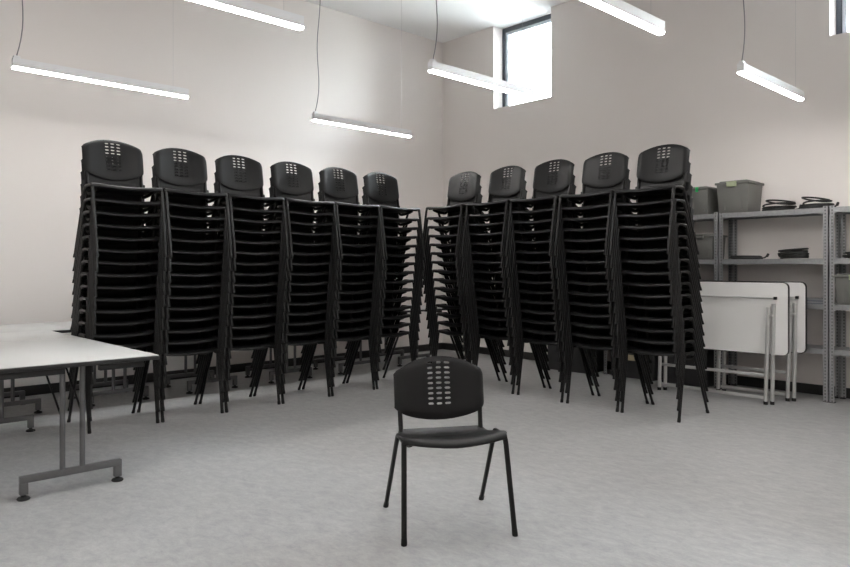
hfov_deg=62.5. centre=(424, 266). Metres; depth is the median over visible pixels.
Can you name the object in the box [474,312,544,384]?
chair
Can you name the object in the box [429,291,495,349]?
chair
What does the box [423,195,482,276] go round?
chair
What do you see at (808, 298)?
folder
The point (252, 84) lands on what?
wall
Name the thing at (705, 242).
storage tote
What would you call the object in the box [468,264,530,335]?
chair
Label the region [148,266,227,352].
chair
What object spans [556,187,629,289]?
chair
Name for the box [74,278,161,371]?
chair
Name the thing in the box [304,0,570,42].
ceiling
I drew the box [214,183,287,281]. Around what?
chair
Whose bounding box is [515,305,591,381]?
chair
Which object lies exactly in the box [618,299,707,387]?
chair
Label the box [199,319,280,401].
chair
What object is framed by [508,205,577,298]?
chair
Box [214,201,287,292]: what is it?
chair
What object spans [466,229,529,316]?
chair
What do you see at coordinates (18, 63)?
pendant lamp
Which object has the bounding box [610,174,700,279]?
chair
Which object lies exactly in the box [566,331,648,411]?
chair
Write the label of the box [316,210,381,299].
chair
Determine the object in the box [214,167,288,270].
chair
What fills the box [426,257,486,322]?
chair
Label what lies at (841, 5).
window
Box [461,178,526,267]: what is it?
chair
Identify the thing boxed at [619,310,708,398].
chair
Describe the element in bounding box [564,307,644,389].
chair
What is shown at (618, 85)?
wall
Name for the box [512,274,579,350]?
chair
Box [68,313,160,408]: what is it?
chair
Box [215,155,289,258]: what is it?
chair
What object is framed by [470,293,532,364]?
chair
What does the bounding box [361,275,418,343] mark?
chair
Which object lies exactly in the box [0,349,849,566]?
floor
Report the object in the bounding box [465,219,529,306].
chair
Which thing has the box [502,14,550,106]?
window frame
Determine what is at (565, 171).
chair
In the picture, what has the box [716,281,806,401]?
table
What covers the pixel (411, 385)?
chair
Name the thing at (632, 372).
crate
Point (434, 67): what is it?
pendant lamp
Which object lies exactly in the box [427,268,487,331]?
chair
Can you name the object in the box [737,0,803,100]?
pendant lamp
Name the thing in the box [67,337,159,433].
chair
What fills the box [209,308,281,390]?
chair
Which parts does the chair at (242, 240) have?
leg, backrest, seat frame, seat, leg, leg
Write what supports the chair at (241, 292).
on the chair at (238, 302)
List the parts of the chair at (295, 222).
leg, backrest, seat frame, seat, leg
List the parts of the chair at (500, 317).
leg, leg, seat, seat frame, leg, leg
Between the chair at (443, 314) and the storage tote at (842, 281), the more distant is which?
the chair at (443, 314)
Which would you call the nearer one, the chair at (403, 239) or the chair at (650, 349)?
the chair at (650, 349)
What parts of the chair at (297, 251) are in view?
leg, seat frame, seat, leg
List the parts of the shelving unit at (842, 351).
cable coil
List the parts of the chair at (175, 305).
leg, leg, seat frame, seat, leg, leg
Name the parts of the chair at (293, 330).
leg, seat frame, seat, leg, leg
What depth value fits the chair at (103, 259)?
5.54 m
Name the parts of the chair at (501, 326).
leg, leg, seat, seat frame, leg, leg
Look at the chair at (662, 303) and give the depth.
5.93 m
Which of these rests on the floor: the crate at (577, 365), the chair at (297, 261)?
the crate at (577, 365)
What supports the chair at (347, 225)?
on the chair at (345, 234)
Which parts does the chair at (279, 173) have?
leg, backrest, seat frame, seat, leg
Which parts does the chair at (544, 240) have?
leg, leg, seat, seat frame, leg, backrest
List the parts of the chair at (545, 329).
leg, leg, seat, seat frame, leg, leg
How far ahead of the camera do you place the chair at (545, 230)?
6.74 m
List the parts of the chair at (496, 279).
leg, leg, seat, seat frame, leg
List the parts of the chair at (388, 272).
seat frame, seat, leg, leg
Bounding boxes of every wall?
[0,0,441,387]
[442,0,849,387]
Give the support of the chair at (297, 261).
on the chair at (297, 270)
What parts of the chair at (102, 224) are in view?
leg, leg, backrest, seat frame, seat, leg, leg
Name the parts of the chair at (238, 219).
leg, backrest, seat frame, seat, leg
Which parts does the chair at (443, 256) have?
leg, leg, seat, seat frame, leg, leg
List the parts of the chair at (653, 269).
leg, leg, seat, seat frame, leg, leg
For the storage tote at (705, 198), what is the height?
0.295 m
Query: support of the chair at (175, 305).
on the chair at (175, 316)
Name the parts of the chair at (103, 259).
leg, leg, backrest, seat frame, seat, leg, leg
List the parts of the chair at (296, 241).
backrest, seat frame, seat, leg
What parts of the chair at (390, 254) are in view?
seat frame, seat, leg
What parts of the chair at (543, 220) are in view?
leg, seat, seat frame, leg, backrest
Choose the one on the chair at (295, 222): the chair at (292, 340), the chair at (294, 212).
the chair at (294, 212)
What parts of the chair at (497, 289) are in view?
leg, leg, seat, seat frame, leg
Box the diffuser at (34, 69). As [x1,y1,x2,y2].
[12,66,187,98]
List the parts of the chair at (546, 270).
leg, leg, seat, seat frame, leg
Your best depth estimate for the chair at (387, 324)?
7.53 m
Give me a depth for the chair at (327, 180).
7.07 m
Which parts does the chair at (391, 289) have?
seat frame, seat, leg, leg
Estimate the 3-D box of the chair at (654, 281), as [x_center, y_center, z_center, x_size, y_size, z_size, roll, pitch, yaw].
[1.999,0.204,5.943,0.544,0.946,0.548,0,0,-43]
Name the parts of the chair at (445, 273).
leg, leg, seat, seat frame, leg, leg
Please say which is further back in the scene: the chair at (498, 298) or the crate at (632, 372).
the crate at (632, 372)
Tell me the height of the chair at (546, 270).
0.946 m
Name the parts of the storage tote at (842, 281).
lid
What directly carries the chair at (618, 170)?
on the chair at (593, 206)
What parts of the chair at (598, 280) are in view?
leg, leg, seat, seat frame, leg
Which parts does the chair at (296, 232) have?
leg, seat frame, seat, leg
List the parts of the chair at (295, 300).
seat frame, seat, leg, leg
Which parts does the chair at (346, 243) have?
backrest, leg, seat frame, seat, leg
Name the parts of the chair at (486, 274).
leg, leg, seat, seat frame, leg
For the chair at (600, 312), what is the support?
on the chair at (600, 323)
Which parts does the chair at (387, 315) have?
seat frame, seat, leg, leg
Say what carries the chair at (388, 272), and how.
on the chair at (389, 280)
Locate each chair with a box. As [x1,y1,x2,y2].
[67,325,159,421]
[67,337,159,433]
[68,301,160,396]
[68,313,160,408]
[69,290,161,384]
[70,230,164,334]
[71,208,164,321]
[71,242,163,341]
[72,153,166,271]
[72,167,165,283]
[72,184,165,296]
[72,196,165,309]
[72,266,162,353]
[73,140,167,257]
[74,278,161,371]
[137,322,223,410]
[137,333,223,422]
[139,311,224,399]
[147,288,225,376]
[147,300,225,387]
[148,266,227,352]
[148,277,226,364]
[149,244,228,329]
[149,255,227,341]
[150,233,229,317]
[151,173,230,282]
[151,199,229,306]
[152,148,232,257]
[152,161,231,270]
[152,199,230,294]
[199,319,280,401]
[199,329,280,412]
[209,297,282,379]
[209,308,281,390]
[210,287,282,369]
[211,266,284,347]
[211,276,283,358]
[212,204,286,303]
[212,245,284,336]
[212,245,285,325]
[213,224,285,314]
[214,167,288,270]
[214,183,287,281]
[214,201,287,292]
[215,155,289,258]
[253,326,330,403]
[254,316,331,393]
[265,296,332,373]
[265,306,331,383]
[266,286,333,362]
[267,218,336,311]
[267,266,334,342]
[267,276,333,352]
[268,208,337,301]
[268,257,335,332]
[269,187,338,280]
[269,206,337,291]
[269,247,335,322]
[270,161,340,258]
[270,175,339,270]
[302,323,374,395]
[303,313,375,386]
[314,304,376,376]
[315,294,376,367]
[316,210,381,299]
[316,221,381,309]
[316,285,377,357]
[317,257,379,328]
[317,275,378,347]
[318,180,383,269]
[318,192,383,279]
[318,210,382,289]
[318,247,380,318]
[318,266,379,338]
[319,167,384,259]
[346,320,411,388]
[348,311,413,379]
[358,302,415,370]
[360,213,422,297]
[360,224,421,306]
[360,293,417,361]
[361,266,419,334]
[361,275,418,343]
[361,284,418,352]
[362,182,424,269]
[362,192,423,279]
[362,204,423,288]
[362,248,421,316]
[363,172,425,259]
[363,258,420,325]
[383,356,517,546]
[423,171,480,256]
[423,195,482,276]
[423,211,483,285]
[423,212,484,294]
[424,183,481,267]
[424,239,485,304]
[425,232,485,313]
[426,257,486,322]
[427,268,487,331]
[428,273,488,340]
[429,291,489,358]
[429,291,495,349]
[430,300,498,363]
[432,318,500,380]
[434,309,499,371]
[460,166,525,256]
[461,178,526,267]
[462,189,527,277]
[463,207,527,286]
[464,209,528,296]
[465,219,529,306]
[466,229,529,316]
[467,256,530,326]
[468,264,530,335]
[468,274,531,345]
[469,283,533,355]
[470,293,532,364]
[472,302,542,374]
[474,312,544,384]
[476,321,545,393]
[504,159,573,255]
[505,172,574,267]
[506,185,575,277]
[507,203,575,288]
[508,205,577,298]
[509,217,578,309]
[510,244,578,319]
[511,254,578,330]
[512,264,578,340]
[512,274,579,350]
[513,284,582,361]
[514,295,581,371]
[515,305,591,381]
[516,315,593,391]
[517,335,594,402]
[554,152,628,255]
[554,166,629,267]
[555,180,630,278]
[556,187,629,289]
[557,201,631,301]
[558,211,632,312]
[559,242,632,323]
[560,243,632,334]
[561,264,634,345]
[561,275,634,356]
[562,285,635,367]
[563,297,636,378]
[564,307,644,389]
[565,318,647,400]
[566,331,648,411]
[609,144,698,254]
[610,159,699,267]
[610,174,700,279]
[612,182,701,291]
[612,196,701,303]
[613,207,702,315]
[614,220,703,327]
[615,252,704,339]
[615,264,704,351]
[616,275,705,363]
[617,287,706,375]
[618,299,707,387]
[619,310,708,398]
[620,321,708,410]
[620,332,709,422]
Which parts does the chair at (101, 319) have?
leg, leg, seat frame, seat, leg, leg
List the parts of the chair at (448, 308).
leg, leg, seat, seat frame, leg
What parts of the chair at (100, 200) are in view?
leg, leg, backrest, seat, seat frame, leg, leg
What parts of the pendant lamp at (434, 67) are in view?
power cord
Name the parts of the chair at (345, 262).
seat frame, seat, leg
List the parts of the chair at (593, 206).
leg, seat, seat frame, backrest, leg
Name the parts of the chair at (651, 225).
leg, leg, seat, seat frame, backrest, leg, leg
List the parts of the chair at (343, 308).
seat frame, seat, leg, leg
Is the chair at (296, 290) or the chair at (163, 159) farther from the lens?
the chair at (296, 290)
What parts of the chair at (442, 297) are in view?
leg, leg, seat, seat frame, leg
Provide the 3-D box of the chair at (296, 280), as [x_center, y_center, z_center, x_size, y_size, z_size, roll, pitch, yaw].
[-1.243,0.216,6.713,0.548,0.946,0.544,0,0,-43]
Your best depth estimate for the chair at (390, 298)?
7.50 m
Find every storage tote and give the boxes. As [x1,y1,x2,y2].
[692,186,718,214]
[695,234,727,259]
[715,179,763,212]
[832,273,849,304]
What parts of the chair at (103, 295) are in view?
leg, leg, backrest, seat frame, seat, leg, leg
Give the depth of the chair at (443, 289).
7.66 m
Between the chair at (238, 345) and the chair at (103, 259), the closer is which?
the chair at (103, 259)
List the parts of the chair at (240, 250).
leg, backrest, seat frame, seat, leg, leg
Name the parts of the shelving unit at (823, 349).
cable coil, cable coil, cable coil, cable coil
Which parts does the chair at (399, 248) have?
seat frame, seat, leg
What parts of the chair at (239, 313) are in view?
leg, seat frame, seat, leg, leg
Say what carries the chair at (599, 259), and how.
on the chair at (598, 269)
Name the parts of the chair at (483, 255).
leg, seat, seat frame, leg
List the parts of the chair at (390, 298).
seat frame, seat, leg, leg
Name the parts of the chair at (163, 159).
leg, leg, backrest, seat frame, seat, leg, leg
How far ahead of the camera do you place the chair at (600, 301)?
6.40 m
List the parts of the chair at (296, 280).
seat frame, seat, leg, leg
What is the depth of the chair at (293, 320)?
6.75 m
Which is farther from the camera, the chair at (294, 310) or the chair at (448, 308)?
the chair at (448, 308)
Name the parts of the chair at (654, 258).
leg, leg, seat, seat frame, backrest, leg, leg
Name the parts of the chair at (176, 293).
leg, seat frame, seat, leg, leg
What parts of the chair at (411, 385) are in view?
leg, leg, backrest, seat frame, seat, leg, leg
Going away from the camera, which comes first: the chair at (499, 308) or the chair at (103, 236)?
the chair at (103, 236)
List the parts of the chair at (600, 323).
leg, leg, seat, seat frame, leg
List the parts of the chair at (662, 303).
leg, leg, seat, seat frame, leg, leg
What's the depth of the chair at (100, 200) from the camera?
5.49 m
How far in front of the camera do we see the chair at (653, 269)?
5.90 m
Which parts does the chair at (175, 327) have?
leg, seat frame, seat, leg, leg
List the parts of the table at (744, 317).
leg, locking rod, leg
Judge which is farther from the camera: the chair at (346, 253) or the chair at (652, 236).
the chair at (346, 253)
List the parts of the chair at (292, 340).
leg, leg, seat, leg, leg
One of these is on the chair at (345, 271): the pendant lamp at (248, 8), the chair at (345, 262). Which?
the chair at (345, 262)
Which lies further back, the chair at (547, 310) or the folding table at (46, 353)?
the chair at (547, 310)
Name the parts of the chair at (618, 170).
leg, leg, seat, seat frame, backrest, leg, leg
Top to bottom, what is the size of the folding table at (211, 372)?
0.724 m
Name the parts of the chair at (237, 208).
leg, backrest, seat frame, seat, leg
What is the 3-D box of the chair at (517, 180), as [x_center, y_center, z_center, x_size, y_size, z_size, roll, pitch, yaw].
[0.741,-0.575,7.127,0.544,0.946,0.548,0,0,-44]
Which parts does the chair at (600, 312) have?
leg, leg, seat, seat frame, leg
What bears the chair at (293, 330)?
on the chair at (292, 340)
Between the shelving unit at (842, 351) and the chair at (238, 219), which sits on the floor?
the shelving unit at (842, 351)
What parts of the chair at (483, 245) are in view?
leg, seat, seat frame, leg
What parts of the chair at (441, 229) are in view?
leg, seat, seat frame, leg, backrest, leg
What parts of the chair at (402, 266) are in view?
seat frame, seat, leg, leg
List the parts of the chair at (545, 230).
leg, seat, seat frame, leg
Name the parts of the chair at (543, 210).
leg, seat, seat frame, leg, backrest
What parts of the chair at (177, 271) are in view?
leg, backrest, seat frame, seat, leg, leg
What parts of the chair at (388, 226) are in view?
backrest, seat frame, seat, leg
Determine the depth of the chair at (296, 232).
6.67 m
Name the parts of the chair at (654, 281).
leg, leg, seat, seat frame, leg, leg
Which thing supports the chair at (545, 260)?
on the chair at (546, 270)
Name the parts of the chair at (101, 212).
leg, leg, backrest, seat frame, seat, leg, leg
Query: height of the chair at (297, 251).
0.946 m
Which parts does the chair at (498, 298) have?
leg, leg, seat, seat frame, leg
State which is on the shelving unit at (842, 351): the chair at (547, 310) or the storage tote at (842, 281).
the storage tote at (842, 281)
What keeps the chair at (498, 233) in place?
on the chair at (483, 245)
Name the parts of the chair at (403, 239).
seat frame, seat, leg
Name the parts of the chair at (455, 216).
leg, seat, seat frame, leg, backrest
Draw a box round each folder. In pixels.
[807,297,822,300]
[807,300,822,303]
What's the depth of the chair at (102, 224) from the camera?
5.51 m
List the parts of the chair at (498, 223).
leg, seat, seat frame, leg, backrest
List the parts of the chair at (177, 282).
leg, leg, seat frame, seat, leg, leg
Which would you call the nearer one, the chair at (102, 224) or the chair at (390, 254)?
the chair at (102, 224)
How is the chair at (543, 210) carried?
on the chair at (543, 220)
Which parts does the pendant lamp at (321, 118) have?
power cord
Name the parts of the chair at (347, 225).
backrest, seat frame, seat, leg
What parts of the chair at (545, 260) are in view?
leg, seat, seat frame, leg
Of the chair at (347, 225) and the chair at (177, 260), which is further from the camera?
the chair at (347, 225)
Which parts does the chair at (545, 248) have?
leg, leg, seat, seat frame, leg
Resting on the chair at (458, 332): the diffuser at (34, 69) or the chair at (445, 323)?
the chair at (445, 323)
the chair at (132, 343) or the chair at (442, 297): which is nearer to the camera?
the chair at (132, 343)
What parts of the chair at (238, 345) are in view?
leg, leg, seat frame, seat, leg, leg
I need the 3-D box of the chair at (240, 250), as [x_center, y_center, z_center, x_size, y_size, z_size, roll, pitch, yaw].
[-1.626,-0.065,6.307,0.548,0.946,0.544,0,0,-43]
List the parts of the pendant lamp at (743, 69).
power cord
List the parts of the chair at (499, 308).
leg, leg, seat, seat frame, leg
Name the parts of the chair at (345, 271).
seat frame, seat, leg, leg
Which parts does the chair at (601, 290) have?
leg, leg, seat, seat frame, leg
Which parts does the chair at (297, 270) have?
seat frame, seat, leg, leg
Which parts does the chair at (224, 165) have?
leg, backrest, seat frame, seat, leg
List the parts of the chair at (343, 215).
backrest, leg, seat frame, seat, leg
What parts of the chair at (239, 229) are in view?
leg, backrest, seat frame, seat, leg, leg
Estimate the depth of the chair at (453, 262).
7.63 m
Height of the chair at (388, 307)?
0.946 m
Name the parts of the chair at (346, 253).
seat frame, seat, leg, leg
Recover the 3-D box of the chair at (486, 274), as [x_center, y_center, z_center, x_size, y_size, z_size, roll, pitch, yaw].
[0.808,0.108,7.191,0.544,0.946,0.548,0,0,-44]
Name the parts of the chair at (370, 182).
backrest, leg, seat frame, seat, leg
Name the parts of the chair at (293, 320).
seat frame, seat, leg, leg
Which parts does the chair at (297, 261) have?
leg, seat frame, seat, leg, leg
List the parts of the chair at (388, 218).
backrest, seat frame, seat, leg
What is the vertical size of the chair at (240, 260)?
0.946 m
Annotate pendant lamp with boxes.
[12,0,188,98]
[189,0,303,29]
[312,0,410,137]
[428,0,533,98]
[582,0,664,34]
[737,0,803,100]
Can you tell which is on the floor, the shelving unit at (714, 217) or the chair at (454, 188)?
the shelving unit at (714, 217)
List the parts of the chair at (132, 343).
leg, leg, seat, seat frame, leg, leg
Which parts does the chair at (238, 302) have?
leg, seat frame, seat, leg, leg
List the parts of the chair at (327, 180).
leg, backrest, seat frame, seat, leg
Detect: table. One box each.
[0,323,71,413]
[0,330,159,501]
[46,321,149,406]
[165,353,237,393]
[245,346,312,382]
[313,340,369,373]
[379,305,444,366]
[657,281,789,404]
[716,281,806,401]
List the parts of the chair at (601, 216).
leg, leg, seat, seat frame, backrest, leg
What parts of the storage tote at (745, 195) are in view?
lid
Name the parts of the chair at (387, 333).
leg, seat, leg, leg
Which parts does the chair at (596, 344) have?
leg, leg, seat, seat frame, leg, leg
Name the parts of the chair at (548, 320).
leg, leg, seat, seat frame, leg, leg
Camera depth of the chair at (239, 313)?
6.37 m
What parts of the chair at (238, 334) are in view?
leg, leg, seat frame, seat, leg, leg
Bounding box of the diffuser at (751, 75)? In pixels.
[737,71,803,100]
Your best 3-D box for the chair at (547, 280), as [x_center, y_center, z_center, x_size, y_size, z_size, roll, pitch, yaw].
[1.218,0.204,6.774,0.544,0.946,0.548,0,0,-43]
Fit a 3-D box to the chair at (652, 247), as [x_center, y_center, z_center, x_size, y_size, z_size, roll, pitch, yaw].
[1.971,-0.083,5.915,0.544,0.946,0.548,0,0,-44]
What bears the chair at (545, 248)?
on the chair at (545, 260)
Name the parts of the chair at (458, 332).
leg, leg, seat, leg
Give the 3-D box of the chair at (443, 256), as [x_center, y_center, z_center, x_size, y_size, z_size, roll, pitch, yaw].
[0.371,-0.083,7.617,0.544,0.946,0.548,0,0,-43]
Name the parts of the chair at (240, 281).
leg, seat frame, seat, leg, leg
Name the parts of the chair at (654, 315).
leg, leg, seat, seat frame, leg, leg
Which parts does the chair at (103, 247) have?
leg, leg, backrest, seat frame, seat, leg, leg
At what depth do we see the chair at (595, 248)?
6.35 m
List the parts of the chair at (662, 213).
leg, leg, seat frame, seat, backrest, leg, leg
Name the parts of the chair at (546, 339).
leg, leg, seat, leg, leg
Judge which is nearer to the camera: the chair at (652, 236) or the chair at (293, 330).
the chair at (652, 236)
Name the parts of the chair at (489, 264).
leg, leg, seat, seat frame, leg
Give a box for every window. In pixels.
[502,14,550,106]
[836,0,847,34]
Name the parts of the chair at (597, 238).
leg, leg, seat, seat frame, leg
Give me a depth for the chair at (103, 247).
5.53 m
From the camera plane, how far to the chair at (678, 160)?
5.90 m
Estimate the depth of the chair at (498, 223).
7.17 m
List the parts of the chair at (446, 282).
leg, leg, seat, seat frame, leg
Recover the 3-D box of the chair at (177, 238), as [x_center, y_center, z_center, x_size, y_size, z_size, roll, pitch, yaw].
[-2.022,-0.159,5.920,0.548,0.946,0.544,0,0,-43]
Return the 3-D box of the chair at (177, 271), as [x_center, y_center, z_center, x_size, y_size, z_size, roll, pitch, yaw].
[-2.047,0.122,5.943,0.548,0.946,0.544,0,0,-43]
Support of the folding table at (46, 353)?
on the floor
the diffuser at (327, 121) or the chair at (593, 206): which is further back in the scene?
the diffuser at (327, 121)
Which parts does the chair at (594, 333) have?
leg, leg, seat, seat frame, leg, leg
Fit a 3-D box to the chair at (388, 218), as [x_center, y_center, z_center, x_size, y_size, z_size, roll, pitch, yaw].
[-0.379,-0.440,7.418,0.548,0.946,0.544,0,0,-43]
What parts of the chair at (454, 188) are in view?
leg, seat, seat frame, leg, backrest, leg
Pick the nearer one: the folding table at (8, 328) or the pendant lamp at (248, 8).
the pendant lamp at (248, 8)
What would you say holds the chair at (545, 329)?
on the chair at (546, 339)
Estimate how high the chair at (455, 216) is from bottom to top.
0.946 m
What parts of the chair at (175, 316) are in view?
leg, seat frame, seat, leg, leg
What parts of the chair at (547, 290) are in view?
leg, leg, seat, seat frame, leg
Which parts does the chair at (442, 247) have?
leg, seat, seat frame, leg, leg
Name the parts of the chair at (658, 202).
leg, leg, seat frame, seat, backrest, leg, leg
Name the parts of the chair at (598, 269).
leg, leg, seat, seat frame, leg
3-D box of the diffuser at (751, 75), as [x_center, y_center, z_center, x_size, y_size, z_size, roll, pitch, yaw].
[2.896,-1.495,5.827,1.286,0.015,0.050,0,0,-43]
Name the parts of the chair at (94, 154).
leg, leg, backrest, seat frame, seat, leg, leg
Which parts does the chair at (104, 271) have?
leg, leg, backrest, seat frame, seat, leg, leg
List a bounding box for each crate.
[547,345,603,373]
[611,350,661,380]
[661,349,713,386]
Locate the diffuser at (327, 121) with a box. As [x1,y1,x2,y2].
[312,119,410,137]
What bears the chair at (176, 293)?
on the chair at (175, 305)
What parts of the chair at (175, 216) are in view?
leg, backrest, seat frame, seat, leg, leg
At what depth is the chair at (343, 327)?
7.13 m
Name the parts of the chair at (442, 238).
leg, seat, seat frame, leg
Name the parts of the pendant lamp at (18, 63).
power cord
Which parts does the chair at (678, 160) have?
leg, leg, seat, seat frame, backrest, leg, leg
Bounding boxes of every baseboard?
[4,343,441,398]
[442,343,849,398]
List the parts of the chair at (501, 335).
leg, leg, seat, leg, leg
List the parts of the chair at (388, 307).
seat frame, seat, leg, leg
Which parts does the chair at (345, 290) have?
seat frame, seat, leg, leg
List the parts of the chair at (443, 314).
leg, leg, seat, seat frame, leg, leg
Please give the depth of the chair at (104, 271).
5.54 m
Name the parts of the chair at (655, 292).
leg, leg, seat, seat frame, leg, leg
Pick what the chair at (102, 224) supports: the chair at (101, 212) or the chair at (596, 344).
the chair at (101, 212)
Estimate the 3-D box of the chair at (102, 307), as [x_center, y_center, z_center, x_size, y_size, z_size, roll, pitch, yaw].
[-2.475,0.403,5.586,0.548,0.946,0.544,0,0,-43]
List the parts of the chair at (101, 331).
leg, leg, seat frame, seat, leg, leg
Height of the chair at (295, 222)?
0.946 m
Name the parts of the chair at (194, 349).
leg, leg, seat frame, seat, leg, leg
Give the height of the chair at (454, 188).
0.946 m
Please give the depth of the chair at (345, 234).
7.06 m
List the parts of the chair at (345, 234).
backrest, seat frame, seat, leg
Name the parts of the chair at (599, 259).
leg, leg, seat, seat frame, leg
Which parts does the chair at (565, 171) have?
leg, seat, seat frame, backrest, leg, leg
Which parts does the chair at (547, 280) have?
leg, leg, seat, seat frame, leg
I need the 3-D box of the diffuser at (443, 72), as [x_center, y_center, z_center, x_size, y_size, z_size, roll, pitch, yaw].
[0.492,-1.495,5.763,1.236,0.015,0.050,0,0,-43]
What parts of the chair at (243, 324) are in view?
leg, seat frame, seat, leg, leg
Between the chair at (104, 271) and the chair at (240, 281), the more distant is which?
the chair at (240, 281)
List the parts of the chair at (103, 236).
leg, leg, backrest, seat frame, seat, leg, leg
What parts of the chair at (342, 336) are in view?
leg, seat, leg, leg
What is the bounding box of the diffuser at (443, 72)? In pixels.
[428,69,533,98]
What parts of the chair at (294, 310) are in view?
seat frame, seat, leg, leg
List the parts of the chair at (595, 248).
leg, leg, seat, seat frame, backrest, leg, leg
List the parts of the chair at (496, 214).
leg, seat, seat frame, leg, backrest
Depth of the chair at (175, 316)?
6.00 m
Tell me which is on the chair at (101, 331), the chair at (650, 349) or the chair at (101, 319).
the chair at (101, 319)
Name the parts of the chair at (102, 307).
leg, leg, seat frame, seat, leg, leg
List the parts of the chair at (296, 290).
seat frame, seat, leg, leg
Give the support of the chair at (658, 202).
on the chair at (662, 213)
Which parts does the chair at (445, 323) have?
leg, leg, seat, leg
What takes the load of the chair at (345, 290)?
on the chair at (344, 299)
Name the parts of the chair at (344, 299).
seat frame, seat, leg, leg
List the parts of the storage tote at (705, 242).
lid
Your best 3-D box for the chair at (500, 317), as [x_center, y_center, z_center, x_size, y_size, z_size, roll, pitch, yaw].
[0.856,0.586,7.236,0.544,0.946,0.548,0,0,-43]
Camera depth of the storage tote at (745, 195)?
7.07 m
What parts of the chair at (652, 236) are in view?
leg, leg, seat, seat frame, backrest, leg, leg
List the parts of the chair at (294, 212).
leg, backrest, seat frame, seat, leg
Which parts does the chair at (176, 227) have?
leg, backrest, seat frame, seat, leg, leg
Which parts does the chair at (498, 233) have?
leg, seat, seat frame, leg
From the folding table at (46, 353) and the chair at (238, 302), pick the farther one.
the chair at (238, 302)
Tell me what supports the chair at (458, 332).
on the floor
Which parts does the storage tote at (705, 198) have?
lid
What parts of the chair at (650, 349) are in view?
leg, leg, seat, seat frame, leg, leg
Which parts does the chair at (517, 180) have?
leg, seat, seat frame, leg, backrest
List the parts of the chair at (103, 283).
leg, leg, seat frame, seat, leg, leg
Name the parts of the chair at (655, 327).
leg, leg, seat, seat frame, leg, leg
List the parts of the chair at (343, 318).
seat frame, seat, leg, leg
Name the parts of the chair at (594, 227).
leg, leg, seat, seat frame, backrest, leg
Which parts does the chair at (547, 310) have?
leg, leg, seat, seat frame, leg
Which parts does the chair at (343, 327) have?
leg, seat frame, seat, leg, leg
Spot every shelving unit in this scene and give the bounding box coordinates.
[604,212,731,387]
[719,196,839,402]
[829,205,849,402]
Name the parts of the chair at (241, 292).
leg, seat frame, seat, leg, leg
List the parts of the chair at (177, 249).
leg, backrest, seat frame, seat, leg, leg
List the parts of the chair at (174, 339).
leg, leg, seat frame, seat, leg, leg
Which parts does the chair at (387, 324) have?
seat, leg, leg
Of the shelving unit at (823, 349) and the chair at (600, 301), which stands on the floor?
the shelving unit at (823, 349)
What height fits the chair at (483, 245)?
0.946 m
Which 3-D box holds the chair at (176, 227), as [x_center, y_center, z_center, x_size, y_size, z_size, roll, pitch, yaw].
[-2.015,-0.252,5.910,0.548,0.946,0.544,0,0,-43]
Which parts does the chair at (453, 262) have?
leg, seat, seat frame, leg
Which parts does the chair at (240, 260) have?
leg, seat frame, seat, leg, leg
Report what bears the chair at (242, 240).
on the chair at (240, 250)
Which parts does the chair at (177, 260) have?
leg, leg, seat frame, seat, leg, leg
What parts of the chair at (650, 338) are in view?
leg, leg, seat, seat frame, leg, leg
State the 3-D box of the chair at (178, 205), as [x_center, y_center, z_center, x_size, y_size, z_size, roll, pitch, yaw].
[-2.001,-0.440,5.893,0.548,0.946,0.544,0,0,-43]
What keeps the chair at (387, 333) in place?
on the floor
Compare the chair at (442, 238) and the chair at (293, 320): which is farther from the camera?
the chair at (442, 238)
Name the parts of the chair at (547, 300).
leg, leg, seat, seat frame, leg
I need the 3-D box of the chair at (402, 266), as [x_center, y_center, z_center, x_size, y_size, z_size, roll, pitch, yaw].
[-0.416,0.028,7.460,0.548,0.946,0.544,0,0,-44]
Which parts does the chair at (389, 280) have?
seat frame, seat, leg, leg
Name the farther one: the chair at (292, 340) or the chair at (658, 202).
the chair at (292, 340)
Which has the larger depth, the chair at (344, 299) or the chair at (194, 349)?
the chair at (344, 299)
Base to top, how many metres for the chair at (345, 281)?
0.946 m
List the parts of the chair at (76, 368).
leg, leg, leg, leg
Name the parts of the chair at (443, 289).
leg, leg, seat, seat frame, leg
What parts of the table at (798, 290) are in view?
leg, leg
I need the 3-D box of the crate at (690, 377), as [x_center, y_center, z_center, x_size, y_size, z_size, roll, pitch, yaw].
[2.860,1.050,7.536,0.384,0.400,0.544,0,0,-43]
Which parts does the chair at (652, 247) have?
leg, leg, seat, seat frame, backrest, leg, leg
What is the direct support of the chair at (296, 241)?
on the chair at (297, 251)
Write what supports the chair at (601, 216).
on the chair at (594, 227)
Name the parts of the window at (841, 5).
frame, sash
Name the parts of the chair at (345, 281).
seat frame, seat, leg, leg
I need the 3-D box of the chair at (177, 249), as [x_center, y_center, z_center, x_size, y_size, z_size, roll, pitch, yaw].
[-2.030,-0.065,5.928,0.548,0.946,0.544,0,0,-43]
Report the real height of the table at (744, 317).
1.112 m
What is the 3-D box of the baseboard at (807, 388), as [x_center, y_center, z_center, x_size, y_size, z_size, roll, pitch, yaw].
[3.980,1.201,6.709,0.014,0.098,10.860,0,0,-43]
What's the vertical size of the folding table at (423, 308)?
0.724 m
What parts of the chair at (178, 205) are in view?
leg, backrest, seat, seat frame, leg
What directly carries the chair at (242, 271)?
on the chair at (240, 281)
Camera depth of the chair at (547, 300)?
6.80 m
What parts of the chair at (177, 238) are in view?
leg, leg, backrest, seat frame, seat, leg, leg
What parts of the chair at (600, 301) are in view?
leg, leg, seat, seat frame, leg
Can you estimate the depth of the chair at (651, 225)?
5.84 m
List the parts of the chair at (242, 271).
leg, seat frame, seat, leg, leg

